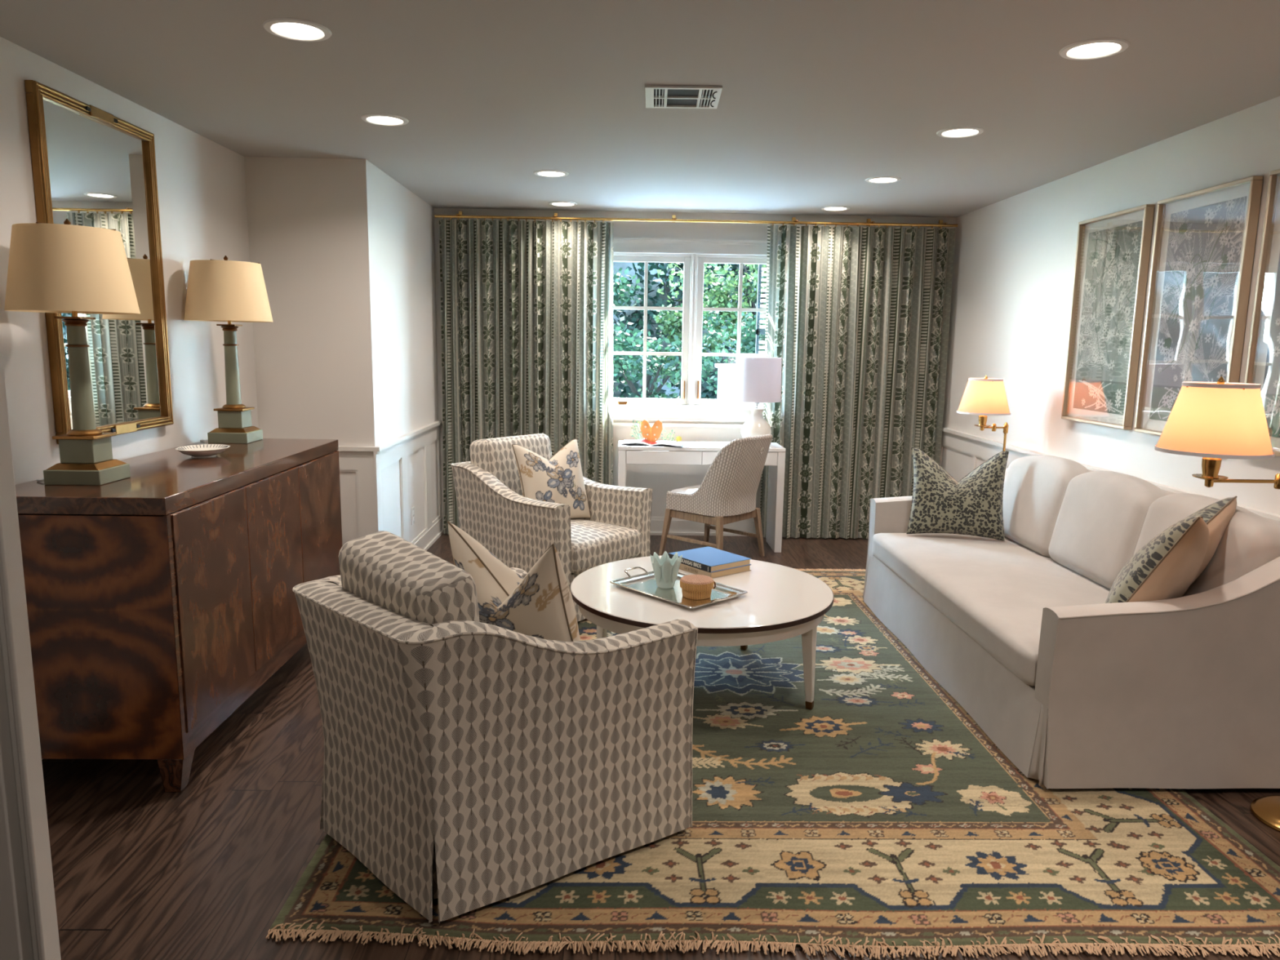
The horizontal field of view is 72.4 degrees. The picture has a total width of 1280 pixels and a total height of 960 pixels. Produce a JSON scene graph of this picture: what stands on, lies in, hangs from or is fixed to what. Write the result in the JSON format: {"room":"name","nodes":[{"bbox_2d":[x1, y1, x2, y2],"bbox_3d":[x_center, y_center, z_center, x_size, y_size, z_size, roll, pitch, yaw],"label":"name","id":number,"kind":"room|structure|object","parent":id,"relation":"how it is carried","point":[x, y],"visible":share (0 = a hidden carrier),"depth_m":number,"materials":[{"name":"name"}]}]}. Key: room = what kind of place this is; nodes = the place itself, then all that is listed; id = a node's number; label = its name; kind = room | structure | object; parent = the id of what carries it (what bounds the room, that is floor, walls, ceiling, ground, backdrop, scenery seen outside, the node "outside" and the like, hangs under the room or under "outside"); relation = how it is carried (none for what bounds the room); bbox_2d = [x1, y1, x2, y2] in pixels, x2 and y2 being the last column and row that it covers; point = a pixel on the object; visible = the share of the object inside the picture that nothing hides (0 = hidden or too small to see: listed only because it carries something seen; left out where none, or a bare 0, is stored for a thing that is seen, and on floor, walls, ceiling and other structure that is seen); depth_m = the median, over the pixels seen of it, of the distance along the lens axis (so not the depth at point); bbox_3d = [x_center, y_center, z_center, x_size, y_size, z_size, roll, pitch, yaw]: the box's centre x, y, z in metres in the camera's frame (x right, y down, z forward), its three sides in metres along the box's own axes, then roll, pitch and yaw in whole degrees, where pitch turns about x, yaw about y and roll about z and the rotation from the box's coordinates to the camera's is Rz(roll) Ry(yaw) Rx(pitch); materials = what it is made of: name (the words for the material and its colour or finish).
{"room":"living room","nodes":[
{"label":"living room","id":0,"kind":"room"},
{"bbox_2d":[0,36,258,484],"bbox_3d":[-2.132,0.002,1.459,0.100,2.440,7.167,1,9,-1],"label":"wall","id":1,"kind":"structure","parent":0,"point":[202,181],"depth_m":3.90,"materials":[{"name":"white paint"}]},
{"bbox_2d":[24,80,173,444],"bbox_3d":[-2.095,-0.806,3.455,0.042,1.250,0.770,1,9,-1],"label":"wall mirror","id":2,"kind":"object","parent":1,"relation":"attached to","point":[91,166],"visible":0.86,"depth_m":3.46,"materials":[{"name":"gold metal"}]},
{"bbox_2d":[244,156,379,546],"bbox_3d":[-1.827,-0.541,4.957,0.651,2.440,0.100,1,9,-1],"label":"wall","id":3,"kind":"structure","parent":0,"point":[310,220],"depth_m":4.84,"materials":[{"name":"white paint"}]},
{"bbox_2d":[337,445,376,537],"bbox_3d":[-1.838,0.241,5.012,0.651,0.876,0.034,1,9,-1],"label":"trim","id":4,"kind":"structure","parent":3,"relation":"attached to","point":[359,460],"depth_m":4.98,"materials":[{"name":"white paint"}]},
{"bbox_2d":[370,162,439,542],"bbox_3d":[-1.571,-0.684,5.892,0.100,2.440,1.780,1,9,-1],"label":"wall","id":5,"kind":"structure","parent":0,"point":[403,223],"depth_m":5.62,"materials":[{"name":"white paint"}]},
{"bbox_2d":[373,420,444,551],"bbox_3d":[-1.512,0.111,5.874,0.034,0.876,1.764,1,9,-1],"label":"trim","id":6,"kind":"structure","parent":5,"relation":"attached to","point":[385,454],"depth_m":5.76,"materials":[{"name":"white paint"}]},
{"bbox_2d":[411,506,414,524],"bbox_3d":[-1.526,0.240,5.879,0.009,0.114,0.070,1,9,-1],"label":"wall outlet","id":7,"kind":"object","parent":5,"relation":"attached to","point":[412,508],"visible":1,"depth_m":5.87,"materials":[{"name":"white paint"}]},
{"bbox_2d":[0,0,1279,217],"bbox_3d":[0.192,-1.344,2.198,4.850,0.060,8.950,1,9,-1],"label":"ceiling","id":8,"kind":"structure","parent":0,"point":[819,99],"depth_m":3.28,"materials":[{"name":"grey paint"}]},
{"bbox_2d":[262,17,332,41],"bbox_3d":[-1.080,-1.417,2.758,0.204,0.006,0.204,1,9,-1],"label":"recessed light","id":9,"kind":"object","parent":8,"relation":"in","point":[285,28],"visible":1,"depth_m":2.75,"materials":[{"name":"white metal"}]},
{"bbox_2d":[360,113,408,125],"bbox_3d":[-1.128,-1.592,3.868,0.204,0.006,0.204,1,9,-1],"label":"recessed light","id":10,"kind":"object","parent":8,"relation":"in","point":[382,119],"visible":1,"depth_m":3.86,"materials":[{"name":"white metal"}]},
{"bbox_2d":[533,169,568,177],"bbox_3d":[-0.512,-1.766,5.042,0.204,0.006,0.204,1,9,-1],"label":"recessed light","id":11,"kind":"object","parent":8,"relation":"in","point":[547,173],"visible":1,"depth_m":5.03,"materials":[{"name":"white metal"}]},
{"bbox_2d":[548,201,577,206],"bbox_3d":[-0.540,-1.939,6.144,0.204,0.006,0.204,1,9,-1],"label":"recessed light","id":12,"kind":"object","parent":8,"relation":"in","point":[553,203],"visible":1,"depth_m":6.13,"materials":[{"name":"white metal"}]},
{"bbox_2d":[644,84,722,108],"bbox_3d":[0.167,-1.501,3.433,0.292,0.013,0.290,1,9,1],"label":"ceiling vent","id":13,"kind":"object","parent":8,"relation":"in","point":[655,95],"visible":1,"depth_m":3.42,"materials":[{"name":"white metal"}]},
{"bbox_2d":[821,205,850,210],"bbox_3d":[1.379,-1.914,6.167,0.204,0.006,0.204,1,9,-1],"label":"recessed light","id":14,"kind":"object","parent":8,"relation":"in","point":[833,207],"visible":1,"depth_m":6.16,"materials":[{"name":"white metal"}]},
{"bbox_2d":[865,176,901,183],"bbox_3d":[1.413,-1.743,5.081,0.204,0.006,0.204,1,9,-1],"label":"recessed light","id":15,"kind":"object","parent":8,"relation":"in","point":[877,180],"visible":1,"depth_m":5.07,"materials":[{"name":"white metal"}]},
{"bbox_2d":[936,126,984,137],"bbox_3d":[1.441,-1.563,3.935,0.204,0.006,0.204,1,9,-1],"label":"recessed light","id":16,"kind":"object","parent":8,"relation":"in","point":[957,131],"visible":1,"depth_m":3.92,"materials":[{"name":"white metal"}]},
{"bbox_2d":[1058,38,1129,60],"bbox_3d":[1.465,-1.389,2.824,0.204,0.006,0.204,1,9,-1],"label":"recessed light","id":17,"kind":"object","parent":8,"relation":"in","point":[1091,49],"visible":1,"depth_m":2.81,"materials":[{"name":"white metal"}]},
{"bbox_2d":[41,532,1279,959],"bbox_3d":[0.155,1.125,2.584,4.850,0.060,8.950,1,9,-1],"label":"floor","id":18,"kind":"structure","parent":0,"point":[141,870],"depth_m":2.57,"materials":[{"name":"brown wood"}]},
{"bbox_2d":[15,438,342,791],"bbox_3d":[-1.787,0.410,3.589,0.606,0.985,1.669,1,9,-1],"label":"sideboard","id":19,"kind":"object","parent":18,"relation":"on","point":[160,598],"visible":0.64,"depth_m":2.82,"materials":[{"name":"brown wood"}]},
{"bbox_2d":[4,218,140,485],"bbox_3d":[-1.878,-0.425,2.922,0.380,0.868,0.380,1,9,-1],"label":"table lamp","id":20,"kind":"object","parent":19,"relation":"on","point":[66,268],"visible":1,"depth_m":2.81,"materials":[{"name":"beige fabric"}]},
{"bbox_2d":[71,311,77,316],"bbox_3d":[-1.876,-0.594,2.896,0.032,0.110,0.031,1,9,-1],"label":"socket","id":21,"kind":"object","parent":20,"relation":"attached to","point":[74,313],"depth_m":2.90,"materials":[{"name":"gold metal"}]},
{"bbox_2d":[175,444,230,457],"bbox_3d":[-1.825,-0.119,3.655,0.204,0.038,0.230,1,9,-1],"label":"dish","id":22,"kind":"object","parent":19,"relation":"on","point":[202,451],"visible":1,"depth_m":3.63,"materials":[{"name":"white ceramic"}]},
{"bbox_2d":[183,255,273,443],"bbox_3d":[-1.931,-0.615,4.127,0.380,0.868,0.380,1,9,-1],"label":"table lamp","id":23,"kind":"object","parent":19,"relation":"on","point":[218,291],"visible":1,"depth_m":4.00,"materials":[{"name":"beige fabric"}]},
{"bbox_2d":[617,440,785,552],"bbox_3d":[0.430,0.115,6.418,1.183,0.758,0.375,1,9,-1],"label":"desk","id":24,"kind":"object","parent":18,"relation":"on","point":[692,452],"visible":0.82,"depth_m":6.20,"materials":[{"name":"white paint"}]},
{"bbox_2d":[619,419,684,447],"bbox_3d":[0.090,-0.342,6.276,0.450,0.180,0.210,2,9,7],"label":"book","id":25,"kind":"object","parent":24,"relation":"on","point":[650,434],"visible":1,"depth_m":6.26,"materials":[{"name":"white paper"}]},
{"bbox_2d":[733,355,782,437],"bbox_3d":[0.852,-0.580,6.350,0.340,0.650,0.340,1,9,-1],"label":"table lamp","id":26,"kind":"object","parent":24,"relation":"on","point":[757,380],"visible":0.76,"depth_m":6.20,"materials":[{"name":"white fabric"}]},
{"bbox_2d":[658,434,772,556],"bbox_3d":[0.563,0.107,6.067,0.658,0.887,0.545,9,12,41],"label":"desk chair","id":27,"kind":"object","parent":18,"relation":"on","point":[727,491],"visible":0.99,"depth_m":5.86,"materials":[{"name":"beige wicker"}]},
{"bbox_2d":[265,568,1279,959],"bbox_3d":[0.436,0.873,3.969,2.819,0.018,3.735,1,9,-1],"label":"area rug","id":28,"kind":"object","parent":18,"relation":"on","point":[878,815],"visible":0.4,"depth_m":2.55,"materials":[{"name":"fabric"}]},
{"bbox_2d":[292,530,697,923],"bbox_3d":[-0.456,0.595,2.615,0.928,0.904,0.909,10,12,44],"label":"armchair","id":29,"kind":"object","parent":28,"relation":"on","point":[486,763],"visible":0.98,"depth_m":2.31,"materials":[{"name":"grey fabric"}]},
{"bbox_2d":[338,530,479,624],"bbox_3d":[-0.634,0.437,2.438,0.526,0.544,0.250,10,12,44],"label":"cushion","id":30,"kind":"object","parent":29,"relation":"on","point":[384,571],"depth_m":2.27,"materials":[{"name":"grey fabric"}]},
{"bbox_2d":[447,520,580,641],"bbox_3d":[-0.365,0.363,2.632,0.455,0.450,0.229,8,11,38],"label":"throw pillow","id":31,"kind":"object","parent":29,"relation":"on","point":[540,604],"visible":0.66,"depth_m":2.50,"materials":[{"name":"fabric"}]},
{"bbox_2d":[450,433,653,622],"bbox_3d":[-0.527,0.221,4.988,0.961,0.908,0.798,8,11,38],"label":"armchair","id":32,"kind":"object","parent":28,"relation":"on","point":[493,510],"visible":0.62,"depth_m":4.82,"materials":[{"name":"grey fabric"}]},
{"bbox_2d":[469,433,551,495],"bbox_3d":[-0.733,-0.006,5.123,0.250,0.507,0.553,8,11,38],"label":"cushion","id":33,"kind":"object","parent":32,"relation":"on","point":[495,457],"depth_m":4.94,"materials":[{"name":"grey fabric"}]},
{"bbox_2d":[511,439,591,519],"bbox_3d":[-0.489,0.016,4.960,0.192,0.459,0.478,9,12,44],"label":"throw pillow","id":34,"kind":"object","parent":32,"relation":"on","point":[558,479],"visible":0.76,"depth_m":4.90,"materials":[{"name":"fabric"}]},
{"bbox_2d":[570,518,640,573],"bbox_3d":[-0.450,0.332,4.941,0.760,0.193,0.564,8,11,38],"label":"seat cushion","id":35,"kind":"object","parent":32,"relation":"on","point":[594,542],"depth_m":4.74,"materials":[{"name":"grey fabric"}]},
{"bbox_2d":[569,555,834,709],"bbox_3d":[0.258,0.673,3.801,1.124,0.440,1.124,1,9,-1],"label":"coffee table","id":36,"kind":"object","parent":28,"relation":"on","point":[780,602],"visible":0.73,"depth_m":3.51,"materials":[{"name":"white paint"}]},
{"bbox_2d":[609,566,747,608],"bbox_3d":[0.159,0.447,3.681,0.344,0.041,0.585,-7,12,-42],"label":"serving tray","id":37,"kind":"object","parent":36,"relation":"on","point":[644,583],"visible":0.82,"depth_m":3.67,"materials":[{"name":"silver metal"}]},
{"bbox_2d":[649,551,682,588],"bbox_3d":[0.110,0.387,3.720,0.131,0.141,0.131,4,9,19],"label":"glass votive","id":38,"kind":"object","parent":37,"relation":"on","point":[665,569],"visible":1,"depth_m":3.69,"materials":[{"name":"white glass"}]},
{"bbox_2d":[680,574,715,599],"bbox_3d":[0.234,0.440,3.595,0.141,0.078,0.141,6,10,30],"label":"woven basket","id":39,"kind":"object","parent":37,"relation":"on","point":[695,587],"visible":1,"depth_m":3.55,"materials":[{"name":"wicker"}]},
{"bbox_2d":[679,563,751,578],"bbox_3d":[0.320,0.395,4.069,0.259,0.028,0.298,-6,11,-38],"label":"book","id":40,"kind":"object","parent":36,"relation":"on","point":[682,566],"visible":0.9,"depth_m":3.96,"materials":[{"name":"beige paper"}]},
{"bbox_2d":[668,546,751,572],"bbox_3d":[0.322,0.367,4.065,0.255,0.029,0.296,-6,11,-37],"label":"book","id":41,"kind":"object","parent":40,"relation":"on","point":[709,559],"visible":0.86,"depth_m":4.01,"materials":[{"name":"blue paper"}]},
{"bbox_2d":[862,454,1279,788],"bbox_3d":[1.843,0.420,3.980,1.054,0.912,2.257,1,9,-1],"label":"sofa","id":42,"kind":"object","parent":28,"relation":"on","point":[1076,689],"visible":0.9,"depth_m":3.03,"materials":[{"name":"beige fabric"}]},
{"bbox_2d":[906,446,1008,541],"bbox_3d":[1.724,0.072,4.750,0.504,0.470,0.189,3,9,16],"label":"throw pillow","id":43,"kind":"object","parent":42,"relation":"on","point":[971,505],"visible":1,"depth_m":4.70,"materials":[{"name":"fabric"}]},
{"bbox_2d":[871,533,1110,686],"bbox_3d":[1.719,0.503,3.991,0.795,0.164,1.955,1,9,-1],"label":"seat cushion","id":44,"kind":"object","parent":42,"relation":"on","point":[995,593],"depth_m":3.85,"materials":[{"name":"beige fabric"}]},
{"bbox_2d":[1002,454,1089,557],"bbox_3d":[2.129,0.118,4.601,0.302,0.497,0.701,1,9,-1],"label":"cushion","id":45,"kind":"object","parent":42,"relation":"on","point":[1035,487],"depth_m":4.48,"materials":[{"name":"beige fabric"}]},
{"bbox_2d":[1048,471,1168,589],"bbox_3d":[2.142,0.219,3.955,0.302,0.497,0.701,1,9,-1],"label":"cushion","id":46,"kind":"object","parent":42,"relation":"on","point":[1096,519],"depth_m":3.89,"materials":[{"name":"beige fabric"}]},
{"bbox_2d":[1104,495,1237,603],"bbox_3d":[1.879,0.315,3.134,0.309,0.495,0.584,9,12,43],"label":"throw pillow","id":47,"kind":"object","parent":42,"relation":"on","point":[1165,567],"visible":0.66,"depth_m":2.95,"materials":[{"name":"fabric"}]},
{"bbox_2d":[1133,493,1279,596],"bbox_3d":[2.154,0.322,3.310,0.300,0.494,0.701,1,9,-1],"label":"cushion","id":48,"kind":"object","parent":42,"relation":"on","point":[1250,542],"depth_m":3.11,"materials":[{"name":"beige fabric"}]},
{"bbox_2d":[956,375,1010,451],"bbox_3d":[2.103,0.034,5.277,0.429,1.322,0.300,1,9,-1],"label":"floor lamp","id":49,"kind":"object","parent":18,"relation":"on","point":[984,397],"visible":0.73,"depth_m":5.10,"materials":[{"name":"beige fabric"}]},
{"bbox_2d":[1154,376,1279,488],"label":"floor lamp","id":50,"kind":"object","parent":18,"relation":"on","point":[1212,424],"depth_m":2.50,"materials":[{"name":"beige fabric"}]},
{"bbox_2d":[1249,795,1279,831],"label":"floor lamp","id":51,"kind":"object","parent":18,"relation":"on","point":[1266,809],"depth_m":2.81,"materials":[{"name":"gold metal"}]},
{"bbox_2d":[434,208,955,529],"bbox_3d":[0.401,-0.787,6.741,3.878,2.440,0.150,1,9,-1],"label":"wall","id":52,"kind":"structure","parent":0,"point":[661,478],"depth_m":6.50,"materials":[{"name":"white paint"}]},
{"bbox_2d":[441,420,758,536],"bbox_3d":[0.392,0.000,6.771,3.810,0.876,0.034,1,9,-1],"label":"trim","id":53,"kind":"structure","parent":52,"relation":"attached to","point":[621,430],"depth_m":6.73,"materials":[{"name":"white paint"}]},
{"bbox_2d":[613,237,767,422],"bbox_3d":[0.399,-1.130,6.659,1.653,1.349,0.205,1,9,-1],"label":"window","id":54,"kind":"structure","parent":52,"relation":"in","point":[694,253],"depth_m":6.63,"materials":[{"name":"white paint"}]},
{"bbox_2d":[755,264,766,357],"bbox_3d":[1.033,-1.130,6.797,0.260,1.120,0.030,1,9,-1],"label":"shutter","id":55,"kind":"object","parent":54,"relation":"attached to","point":[760,330],"visible":0.19,"depth_m":6.76,"materials":[{"name":"white paint"}]},
{"bbox_2d":[434,211,957,227],"bbox_3d":[0.421,-1.917,6.421,3.820,0.060,0.131,1,9,-1],"label":"curtain rod","id":56,"kind":"object","parent":52,"relation":"attached to","point":[460,215],"visible":0.98,"depth_m":6.37,"materials":[{"name":"gold metal"}]},
{"bbox_2d":[439,217,613,534],"bbox_3d":[-0.840,-0.737,6.532,1.292,2.344,0.105,1,9,-1],"label":"curtain","id":57,"kind":"object","parent":56,"relation":"hanging from","point":[526,307],"visible":0.72,"depth_m":6.48,"materials":[{"name":"green fabric"}]},
{"bbox_2d":[760,223,955,538],"bbox_3d":[1.607,-0.708,6.587,1.388,2.344,0.098,1,9,-1],"label":"curtain","id":58,"kind":"object","parent":56,"relation":"hanging from","point":[857,318],"visible":0.86,"depth_m":6.56,"materials":[{"name":"green fabric"}]},
{"bbox_2d":[941,96,1279,515],"bbox_3d":[2.478,-0.082,2.440,0.100,2.440,8.947,1,9,-1],"label":"wall","id":59,"kind":"structure","parent":0,"point":[1013,268],"depth_m":4.96,"materials":[{"name":"white paint"}]},
{"bbox_2d":[1061,204,1154,429],"bbox_3d":[2.367,-0.813,4.461,0.041,1.055,0.615,1,9,-1],"label":"framed print","id":60,"kind":"object","parent":59,"relation":"attached to","point":[1112,259],"visible":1,"depth_m":4.44,"materials":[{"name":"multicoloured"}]},
{"bbox_2d":[939,426,1279,521],"bbox_3d":[2.366,0.430,4.214,0.034,0.876,5.297,1,9,-1],"label":"trim","id":61,"kind":"structure","parent":59,"relation":"attached to","point":[984,448],"depth_m":5.86,"materials":[{"name":"white paint"}]},
{"bbox_2d":[1133,175,1263,435],"bbox_3d":[2.381,-0.705,3.770,0.041,1.055,0.615,1,9,-1],"label":"framed print","id":62,"kind":"object","parent":59,"relation":"attached to","point":[1204,240],"visible":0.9,"depth_m":3.76,"materials":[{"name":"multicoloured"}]},
{"bbox_2d":[1244,168,1279,456],"bbox_3d":[2.395,-0.596,3.078,0.041,1.055,0.615,1,9,-1],"label":"framed print","id":63,"kind":"object","parent":59,"relation":"attached to","point":[1263,362],"visible":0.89,"depth_m":3.33,"materials":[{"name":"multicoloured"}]},
{"bbox_3d":[-1.568,0.043,1.248,1.019,2.440,0.106,1,9,-1],"label":"wall partition","id":64,"kind":"structure","parent":0,"visible":0},
{"bbox_2d":[0,333,61,959],"bbox_3d":[-0.976,0.176,1.233,0.188,2.200,0.048,1,9,-1],"label":"door","id":65,"kind":"structure","parent":64,"relation":"in","point":[28,925],"depth_m":1.27,"materials":[{"name":"white paint"}]},
{"label":"outside","id":66,"kind":"structure","parent":0,"visible":0},
{"bbox_3d":[-0.438,-1.235,20.480,28.000,0.050,27.143,1,9,-1],"label":"ground","id":67,"kind":"structure","parent":66,"visible":0},
{"bbox_2d":[613,267,640,397],"bbox_3d":[-0.876,-1.543,12.517,1.762,3.016,1.410,1,9,-1],"label":"bush","id":68,"kind":"object","parent":67,"relation":"on","point":[622,288],"visible":0.07,"depth_m":12.47,"materials":[{"name":"green plant"}]},
{"bbox_2d":[613,315,715,398],"bbox_3d":[-0.468,-1.070,11.723,2.927,2.345,2.156,5,10,22],"label":"bush","id":69,"kind":"object","parent":67,"relation":"on","point":[632,360],"visible":0.19,"depth_m":11.24,"materials":[{"name":"green plant"}]},
{"bbox_2d":[647,303,729,395],"bbox_3d":[0.627,-1.347,12.982,1.240,2.528,1.090,4,9,20],"label":"bush","id":70,"kind":"object","parent":67,"relation":"on","point":[674,320],"visible":0.33,"depth_m":12.75,"materials":[{"name":"green plant"}]},
{"bbox_2d":[613,262,765,399],"bbox_3d":[0.941,-3.436,15.193,4.032,7.139,3.013,-3,10,-22],"label":"tree","id":71,"kind":"object","parent":67,"relation":"on","point":[706,393],"visible":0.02,"depth_m":15.15,"materials":[{"name":"green plant"}]},
{"bbox_2d":[613,262,766,399],"bbox_3d":[0.817,-6.333,19.527,21.970,12.387,3.891,1,9,-1],"label":"hedge","id":72,"kind":"object","parent":67,"relation":"on","point":[617,265],"visible":0.02,"depth_m":18.76,"materials":[{"name":"green plant"}]},
{"bbox_2d":[653,262,766,351],"bbox_3d":[1.534,-1.700,12.047,2.763,3.542,1.474,1,9,-1],"label":"tree","id":73,"kind":"object","parent":67,"relation":"on","point":[717,291],"visible":0.2,"depth_m":11.74,"materials":[{"name":"green plant"}]},
{"bbox_2d":[701,306,765,394],"bbox_3d":[1.265,-0.899,10.664,1.845,2.383,1.289,1,9,-1],"label":"bush","id":74,"kind":"object","parent":67,"relation":"on","point":[748,340],"visible":0.21,"depth_m":10.38,"materials":[{"name":"green plant"}]},
{"bbox_3d":[0.302,0.601,8.639,13.000,0.012,3.133,1,9,-1],"label":"patio","id":75,"kind":"object","parent":67,"relation":"on","visible":0},
{"bbox_2d":[715,363,735,399],"bbox_3d":[0.872,-0.274,8.682,0.280,1.740,0.280,1,9,-1],"label":"pillar","id":76,"kind":"structure","parent":75,"relation":"on","point":[726,372],"depth_m":8.47,"materials":[{"name":"white"}]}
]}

